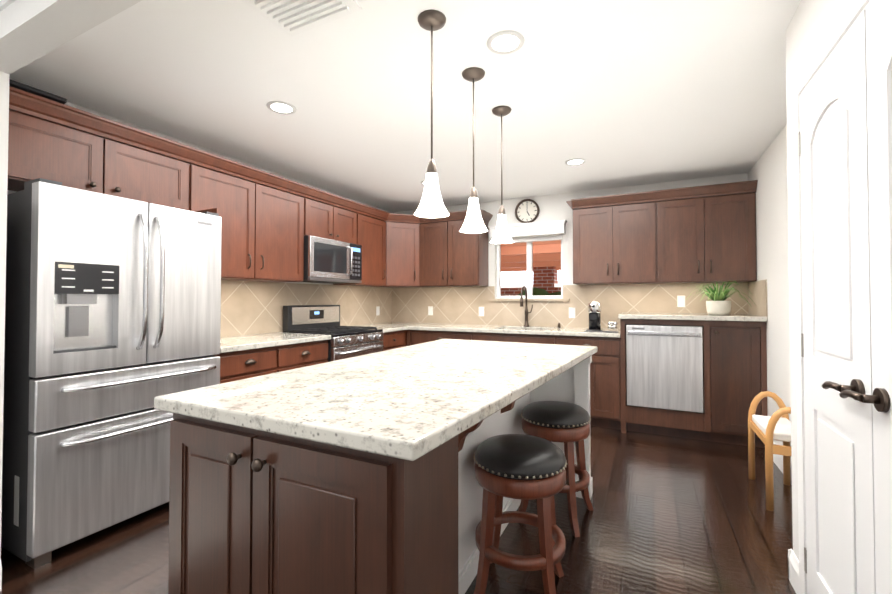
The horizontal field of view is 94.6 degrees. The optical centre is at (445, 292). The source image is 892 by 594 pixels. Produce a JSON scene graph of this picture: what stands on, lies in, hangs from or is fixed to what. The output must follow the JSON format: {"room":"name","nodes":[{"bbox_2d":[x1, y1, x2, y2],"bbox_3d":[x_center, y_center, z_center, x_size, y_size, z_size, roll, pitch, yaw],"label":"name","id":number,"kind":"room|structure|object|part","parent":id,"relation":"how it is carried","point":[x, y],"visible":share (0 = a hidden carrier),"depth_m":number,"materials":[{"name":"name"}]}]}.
{"room":"kitchen","nodes":[
{"label":"kitchen","id":0,"kind":"room"},
{"bbox_2d":[0,0,141,558],"bbox_3d":[-2.433,0.046,1.961,7.220,2.430,0.120,0,-1,26],"label":"wall","id":1,"kind":"structure","parent":0,"point":[31,31],"depth_m":1.53,"materials":[{"name":"white paint"}]},
{"bbox_2d":[0,0,14,10],"bbox_3d":[-2.480,-1.107,1.885,7.220,0.125,0.095,0,-1,26],"label":"crown molding","id":2,"kind":"structure","parent":1,"relation":"attached to","point":[4,4],"depth_m":1.50,"materials":[{"name":"white paint"}]},
{"bbox_2d":[7,102,391,337],"bbox_3d":[-1.679,0.079,3.886,0.120,2.430,4.000,0,-1,26],"label":"wall","id":3,"kind":"structure","parent":0,"point":[154,133],"depth_m":3.30,"materials":[{"name":"white paint"}]},
{"bbox_2d":[7,86,194,211],"bbox_3d":[-2.129,-0.775,2.462,0.333,0.430,0.989,0,-1,26],"label":"upper cabinet","id":4,"kind":"object","parent":3,"relation":"attached to","point":[54,141],"depth_m":2.33,"materials":[{"name":"brown wood"}]},
{"bbox_2d":[9,79,66,103],"bbox_3d":[-2.250,-1.029,2.191,0.269,0.062,0.260,0,-1,26],"label":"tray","id":5,"kind":"object","parent":4,"relation":"on","point":[33,90],"visible":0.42,"depth_m":2.14,"materials":[{"name":"black"}]},
{"bbox_2d":[195,150,306,281],"bbox_3d":[-1.679,-0.539,3.376,0.333,0.870,1.056,0,-1,26],"label":"upper cabinet","id":6,"kind":"object","parent":3,"relation":"attached to","point":[270,221],"depth_m":3.29,"materials":[{"name":"brown wood"}]},
{"bbox_2d":[220,280,391,337],"bbox_3d":[-1.402,0.149,4.300,0.008,0.473,2.940,0,-1,26],"label":"backsplash","id":7,"kind":"structure","parent":3,"relation":"attached to","point":[250,307],"depth_m":3.94,"materials":[{"name":"tile"}]},
{"bbox_2d":[376,306,379,314],"bbox_3d":[-0.883,0.239,5.342,0.006,0.116,0.070,0,-1,26],"label":"electrical outlet","id":8,"kind":"object","parent":7,"relation":"attached to","point":[377,310],"visible":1,"depth_m":5.34,"materials":[{"name":"white plastic"}]},
{"bbox_2d":[307,186,358,244],"bbox_3d":[-1.279,-0.738,4.195,0.333,0.445,0.760,0,-1,26],"label":"upper cabinet","id":9,"kind":"object","parent":3,"relation":"attached to","point":[329,216],"depth_m":4.09,"materials":[{"name":"brown wood"}]},
{"bbox_2d":[303,236,361,283],"bbox_3d":[-1.226,-0.309,4.160,0.450,0.407,0.752,0,-1,26],"label":"microwave","id":10,"kind":"object","parent":9,"relation":"attached to","point":[330,261],"visible":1,"depth_m":4.01,"materials":[{"name":"silver metal"}]},
{"bbox_2d":[333,203,386,285],"bbox_3d":[-0.990,-0.515,4.781,0.333,0.870,0.554,0,-1,26],"label":"upper cabinet","id":11,"kind":"object","parent":3,"relation":"attached to","point":[372,224],"depth_m":4.72,"materials":[{"name":"brown wood"}]},
{"bbox_2d":[0,426,795,593],"bbox_3d":[-2.077,1.316,2.188,7.640,0.100,7.640,0,-1,26],"label":"floor","id":12,"kind":"structure","parent":0,"point":[671,515],"depth_m":2.10,"materials":[{"name":"brown wood"}]},
{"bbox_2d":[1,178,221,568],"bbox_3d":[-1.911,0.376,2.382,0.721,1.785,0.895,0,-1,26],"label":"fridge","id":13,"kind":"object","parent":12,"relation":"on","point":[112,317],"visible":0.88,"depth_m":2.05,"materials":[{"name":"grey metal"}]},
{"bbox_2d":[218,345,285,383],"bbox_3d":[-1.653,0.843,3.081,0.618,0.876,0.552,0,-1,26],"label":"base cabinet","id":14,"kind":"object","parent":12,"relation":"on","point":[239,365],"depth_m":2.93,"materials":[{"name":"brown wood"}]},
{"bbox_2d":[286,340,327,369],"bbox_3d":[-1.451,0.850,3.493,0.618,0.876,0.632,0,-1,26],"label":"base cabinet","id":15,"kind":"object","parent":12,"relation":"on","point":[299,355],"depth_m":3.40,"materials":[{"name":"brown wood"}]},
{"bbox_2d":[220,332,330,352],"bbox_3d":[-1.533,0.390,3.305,0.643,0.039,1.048,0,-1,26],"label":"countertop","id":16,"kind":"structure","parent":15,"relation":"on","point":[239,343],"depth_m":3.22,"materials":[{"name":"stone"}]},
{"bbox_2d":[282,305,383,361],"bbox_3d":[-1.085,0.713,4.096,0.691,1.170,0.750,0,-1,26],"label":"range","id":17,"kind":"object","parent":12,"relation":"on","point":[344,342],"visible":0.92,"depth_m":4.00,"materials":[{"name":"silver metal"}]},
{"bbox_2d":[154,359,592,593],"bbox_3d":[0.029,0.816,1.922,1.005,0.889,2.050,0,-1,26],"label":"kitchen island","id":18,"kind":"object","parent":12,"relation":"on","point":[354,475],"depth_m":1.06,"materials":[{"name":"wood"}]},
{"bbox_2d":[154,339,597,478],"bbox_3d":[0.027,0.352,1.964,1.110,0.040,2.079,0,-1,26],"label":"island countertop","id":19,"kind":"structure","parent":18,"relation":"on","point":[440,399],"depth_m":1.36,"materials":[{"name":"white stone"}]},
{"bbox_2d":[380,330,405,350],"bbox_3d":[-0.867,0.871,4.684,0.618,0.876,0.483,0,-1,26],"label":"base cabinet","id":20,"kind":"object","parent":12,"relation":"on","point":[395,339],"depth_m":4.59,"materials":[{"name":"brown wood"}]},
{"bbox_2d":[357,325,407,332],"bbox_3d":[-0.852,0.414,4.690,0.648,0.039,0.486,0,-1,26],"label":"countertop","id":21,"kind":"structure","parent":20,"relation":"on","point":[386,328],"depth_m":4.73,"materials":[{"name":"stone"}]},
{"bbox_2d":[407,330,506,345],"bbox_3d":[0.122,0.874,4.870,1.023,0.875,0.618,0,-1,26],"label":"base cabinet","id":22,"kind":"object","parent":12,"relation":"on","point":[414,337],"depth_m":4.59,"materials":[{"name":"brown wood"}]},
{"bbox_2d":[473,434,566,593],"bbox_3d":[0.310,0.948,1.737,0.396,0.620,0.396,0,-1,26],"label":"stool","id":23,"kind":"object","parent":12,"relation":"on","point":[522,466],"visible":1,"depth_m":1.62,"materials":[{"name":"brown wood"}]},
{"bbox_2d":[518,401,592,536],"bbox_3d":[0.628,0.959,2.361,0.390,0.620,0.389,0,-1,26],"label":"stool","id":24,"kind":"object","parent":12,"relation":"on","point":[567,424],"visible":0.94,"depth_m":2.22,"materials":[{"name":"brown wood"}]},
{"bbox_2d":[543,331,626,432],"bbox_3d":[1.435,0.863,4.227,0.701,0.875,0.618,0,-1,26],"label":"base cabinet","id":25,"kind":"object","parent":12,"relation":"on","point":[608,406],"depth_m":3.86,"materials":[{"name":"brown wood"}]},
{"bbox_2d":[695,320,767,447],"bbox_3d":[2.532,0.791,3.690,0.433,1.000,0.618,0,-1,26],"label":"base cabinet","id":26,"kind":"object","parent":12,"relation":"on","point":[734,368],"depth_m":3.43,"materials":[{"name":"brown wood"}]},
{"bbox_2d":[368,313,767,337],"bbox_3d":[0.913,0.322,4.466,4.016,0.215,0.664,0,-1,26],"label":"countertop","id":27,"kind":"structure","parent":26,"relation":"on","point":[563,331],"depth_m":4.07,"materials":[{"name":"stone"}]},
{"bbox_2d":[520,286,532,326],"bbox_3d":[0.909,0.159,4.655,0.114,0.466,0.253,0,-1,26],"label":"faucet","id":28,"kind":"object","parent":27,"relation":"on","point":[526,324],"visible":1,"depth_m":4.73,"materials":[{"name":"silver metal"}]},
{"bbox_2d":[586,301,602,330],"bbox_3d":[1.506,0.237,4.176,0.140,0.292,0.190,0,-1,26],"label":"coffee maker","id":29,"kind":"object","parent":27,"relation":"on","point":[594,309],"visible":0.96,"depth_m":4.14,"materials":[{"name":"black"}]},
{"bbox_2d":[584,330,617,332],"bbox_3d":[1.503,0.378,3.986,0.300,0.005,0.110,0,-1,26],"label":"tray","id":30,"kind":"object","parent":27,"relation":"on","point":[600,331],"visible":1,"depth_m":3.95,"materials":[{"name":"grey metal"}]},
{"bbox_2d":[605,321,618,329],"bbox_3d":[1.682,0.337,4.160,0.140,0.092,0.140,0,-1,26],"label":"decorative bowl","id":31,"kind":"object","parent":27,"relation":"on","point":[611,325],"visible":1,"depth_m":4.14,"materials":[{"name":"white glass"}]},
{"bbox_2d":[686,280,755,314],"bbox_3d":[2.458,0.051,3.744,0.526,0.300,0.560,0,-1,26],"label":"potted plant","id":32,"kind":"object","parent":27,"relation":"on","point":[717,305],"visible":1,"depth_m":3.69,"materials":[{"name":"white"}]},
{"bbox_2d":[626,324,702,412],"bbox_3d":[2.047,0.666,3.894,0.605,0.733,0.648,0,-1,26],"label":"dishwasher","id":33,"kind":"object","parent":26,"relation":"in","point":[664,366],"visible":1,"depth_m":3.61,"materials":[{"name":"silver metal"}]},
{"bbox_2d":[748,391,790,510],"bbox_3d":[2.079,0.968,2.574,0.228,0.609,0.498,0,-1,26],"label":"chair","id":34,"kind":"object","parent":12,"relation":"on","point":[768,430],"visible":0.75,"depth_m":2.54,"materials":[{"name":"brown wood"}]},
{"bbox_2d":[9,0,800,211],"bbox_3d":[-2.077,-1.214,2.232,7.640,0.100,7.640,0,-1,26],"label":"ceiling","id":35,"kind":"structure","parent":0,"point":[617,93],"depth_m":2.34,"materials":[{"name":"white paint"}]},
{"bbox_2d":[266,101,296,113],"bbox_3d":[-1.029,-1.155,2.575,0.176,0.006,0.176,0,-1,26],"label":"recessed light","id":36,"kind":"object","parent":35,"relation":"in","point":[280,107],"visible":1,"depth_m":2.57,"materials":[{"name":"white"}]},
{"bbox_2d":[241,0,361,36],"bbox_3d":[-0.583,-1.163,1.666,0.400,0.020,0.260,0,-1,26],"label":"ceiling vent","id":37,"kind":"object","parent":35,"relation":"in","point":[290,18],"visible":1,"depth_m":1.70,"materials":[{"name":"white metal"}]},
{"bbox_2d":[414,10,448,217],"bbox_3d":[-0.061,-0.752,1.759,0.150,0.840,0.150,0,-1,26],"label":"pendant light","id":38,"kind":"object","parent":35,"relation":"hanging from","point":[431,205],"visible":0.98,"depth_m":1.74,"materials":[{"name":"white glass"}]},
{"bbox_2d":[460,67,487,232],"bbox_3d":[0.146,-0.745,2.181,0.150,0.840,0.150,0,-1,26],"label":"pendant light","id":39,"kind":"object","parent":35,"relation":"hanging from","point":[473,222],"visible":1,"depth_m":2.15,"materials":[{"name":"white glass"}]},
{"bbox_2d":[490,106,513,243],"bbox_3d":[0.353,-0.737,2.603,0.150,0.840,0.150,0,-1,26],"label":"pendant light","id":40,"kind":"object","parent":35,"relation":"hanging from","point":[502,235],"visible":1,"depth_m":2.58,"materials":[{"name":"white glass"}]},
{"bbox_2d":[487,30,524,53],"bbox_3d":[0.278,-1.166,1.923,0.176,0.006,0.176,0,-1,26],"label":"recessed light","id":41,"kind":"object","parent":35,"relation":"in","point":[505,42],"visible":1,"depth_m":1.92,"materials":[{"name":"white glass"}]},
{"bbox_2d":[565,158,585,165],"bbox_3d":[1.128,-1.138,3.589,0.176,0.006,0.176,0,-1,26],"label":"recessed light","id":42,"kind":"object","parent":35,"relation":"in","point":[575,161],"visible":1,"depth_m":3.57,"materials":[{"name":"white glass"}]},
{"bbox_2d":[392,173,747,328],"bbox_3d":[1.091,0.096,4.833,4.260,2.430,0.140,0,-1,26],"label":"wall","id":43,"kind":"structure","parent":0,"point":[553,207],"depth_m":4.65,"materials":[{"name":"white paint"}]},
{"bbox_2d":[373,213,432,287],"bbox_3d":[-0.574,-0.508,5.232,0.683,0.870,0.624,0,-1,26],"label":"upper cabinet","id":44,"kind":"object","parent":43,"relation":"attached to","point":[403,231],"depth_m":5.03,"materials":[{"name":"brown wood"}]},
{"bbox_2d":[421,210,488,286],"bbox_3d":[0.063,-0.511,5.059,0.837,0.870,0.374,0,-1,26],"label":"upper cabinet","id":45,"kind":"object","parent":43,"relation":"attached to","point":[437,252],"depth_m":4.91,"materials":[{"name":"brown wood"}]},
{"bbox_2d":[515,199,539,222],"bbox_3d":[0.949,-0.952,4.821,0.290,0.290,0.035,0,-1,26],"label":"clock","id":46,"kind":"object","parent":43,"relation":"attached to","point":[527,210],"visible":0.98,"depth_m":4.82,"materials":[{"name":"white"}]},
{"bbox_2d":[488,220,566,242],"bbox_3d":[0.947,-0.700,4.813,0.910,0.200,0.167,0,-1,26],"label":"window valance","id":47,"kind":"object","parent":43,"relation":"attached to","point":[538,231],"visible":0.88,"depth_m":4.74,"materials":[{"name":"white fabric"}]},
{"bbox_2d":[488,240,568,300],"bbox_3d":[0.976,-0.279,4.865,0.950,0.757,0.155,0,-1,26],"label":"window","id":48,"kind":"structure","parent":43,"relation":"in","point":[529,270],"depth_m":4.89,"materials":[{"name":"white"}]},
{"bbox_2d":[392,283,747,328],"bbox_3d":[1.058,0.157,4.765,4.018,0.473,0.009,0,-1,26],"label":"backsplash","id":49,"kind":"structure","parent":43,"relation":"attached to","point":[451,305],"depth_m":4.66,"materials":[{"name":"tile"}]},
{"bbox_2d":[428,306,432,314],"bbox_3d":[-0.202,0.240,5.373,0.070,0.116,0.006,0,-1,26],"label":"electrical outlet","id":50,"kind":"object","parent":49,"relation":"attached to","point":[430,310],"visible":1,"depth_m":5.37,"materials":[{"name":"white plastic"}]},
{"bbox_2d":[479,307,483,315],"bbox_3d":[0.435,0.235,5.060,0.070,0.116,0.006,0,-1,26],"label":"electrical outlet","id":51,"kind":"object","parent":49,"relation":"attached to","point":[481,311],"visible":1,"depth_m":5.06,"materials":[{"name":"white plastic"}]},
{"bbox_2d":[569,308,574,317],"bbox_3d":[1.405,0.226,4.585,0.070,0.116,0.006,0,-1,26],"label":"electrical outlet","id":52,"kind":"object","parent":49,"relation":"attached to","point":[571,312],"visible":1,"depth_m":4.58,"materials":[{"name":"white plastic"}]},
{"bbox_2d":[677,295,684,306],"bbox_3d":[2.357,0.088,4.121,0.070,0.116,0.006,0,-1,26],"label":"electrical outlet","id":53,"kind":"object","parent":49,"relation":"attached to","point":[680,301],"visible":1,"depth_m":4.12,"materials":[{"name":"white plastic"}]},
{"bbox_2d":[570,189,665,284],"bbox_3d":[1.769,-0.524,4.246,0.844,0.870,0.332,0,-1,26],"label":"upper cabinet","id":54,"kind":"object","parent":43,"relation":"attached to","point":[620,239],"depth_m":4.08,"materials":[{"name":"brown wood"}]},
{"bbox_2d":[666,180,757,283],"bbox_3d":[2.410,-0.530,3.932,0.844,0.870,0.332,0,-1,26],"label":"upper cabinet","id":55,"kind":"object","parent":43,"relation":"attached to","point":[702,234],"depth_m":3.74,"materials":[{"name":"brown wood"}]},
{"bbox_2d":[748,124,791,461],"bbox_3d":[2.380,0.060,2.760,0.120,2.430,2.450,0,-1,26],"label":"wall","id":56,"kind":"structure","parent":0,"point":[768,171],"depth_m":3.08,"materials":[{"name":"white paint"}]},
{"bbox_2d":[745,279,767,316],"bbox_3d":[2.708,0.049,3.576,0.008,0.298,0.625,0,-1,26],"label":"backsplash","id":57,"kind":"structure","parent":56,"relation":"attached to","point":[758,289],"depth_m":3.53,"materials":[{"name":"tile"}]},
{"bbox_2d":[773,442,791,484],"bbox_3d":[2.171,1.205,2.469,0.015,0.130,1.780,0,-1,26],"label":"baseboard","id":58,"kind":"structure","parent":56,"relation":"attached to","point":[777,459],"depth_m":2.95,"materials":[{"name":"white"}]},
{"bbox_2d":[785,0,849,559],"bbox_3d":[0.595,0.004,-0.541,0.420,2.430,5.050,0,-1,26],"label":"wall","id":59,"kind":"structure","parent":0,"point":[810,25],"depth_m":1.75,"materials":[{"name":"white paint"}]},
{"bbox_2d":[788,548,798,584],"bbox_3d":[1.640,1.193,1.747,0.295,0.130,0.015,0,-1,26],"label":"baseboard","id":60,"kind":"structure","parent":59,"relation":"attached to","point":[793,569],"depth_m":1.76,"materials":[{"name":"white"}]},
{"bbox_2d":[792,0,870,593],"bbox_3d":[1.159,0.193,1.110,0.022,2.107,1.249,0,-1,26],"label":"door frame","id":61,"kind":"structure","parent":59,"relation":"attached to","point":[852,11],"depth_m":1.62,"materials":[{"name":"white wood"}]},
{"bbox_2d":[798,9,875,593],"bbox_3d":[1.257,0.235,1.371,0.074,2.021,0.550,0,-1,26],"label":"pantry door","id":62,"kind":"structure","parent":59,"relation":"in","point":[839,549],"depth_m":1.31,"materials":[{"name":"white wood"}]},
{"bbox_3d":[1.175,0.279,1.224,0.055,0.060,0.148,0,-1,26],"label":"door lever handle","id":63,"kind":"part","parent":62,"relation":"part of","materials":[{"name":"brown metal"}]},
{"bbox_2d":[839,0,891,593],"bbox_3d":[1.028,0.227,0.902,0.074,2.021,0.591,0,-1,26],"label":"pantry door","id":64,"kind":"structure","parent":59,"relation":"in","point":[879,56],"depth_m":1.06,"materials":[{"name":"white wood"}]},
{"bbox_3d":[1.116,0.277,1.105,0.055,0.060,0.148,0,-1,26],"label":"door lever handle","id":65,"kind":"part","parent":64,"relation":"part of","materials":[{"name":"brown metal"}]},
{"label":"outside","id":66,"kind":"structure","parent":0,"visible":0},
{"bbox_2d":[499,240,560,298],"bbox_3d":[3.952,0.011,10.126,9.500,3.020,11.840,0,-1,26],"label":"building","id":67,"kind":"structure","parent":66,"point":[537,267],"depth_m":8.43,"materials":[{"name":"brown brick"}]},
{"bbox_2d":[501,270,560,284],"bbox_3d":[6.773,-2.490,16.494,20.000,10.000,0.001,0,-1,26],"label":"sky","id":68,"kind":"structure","parent":66,"point":[514,276],"depth_m":18.27,"materials":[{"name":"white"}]}
]}

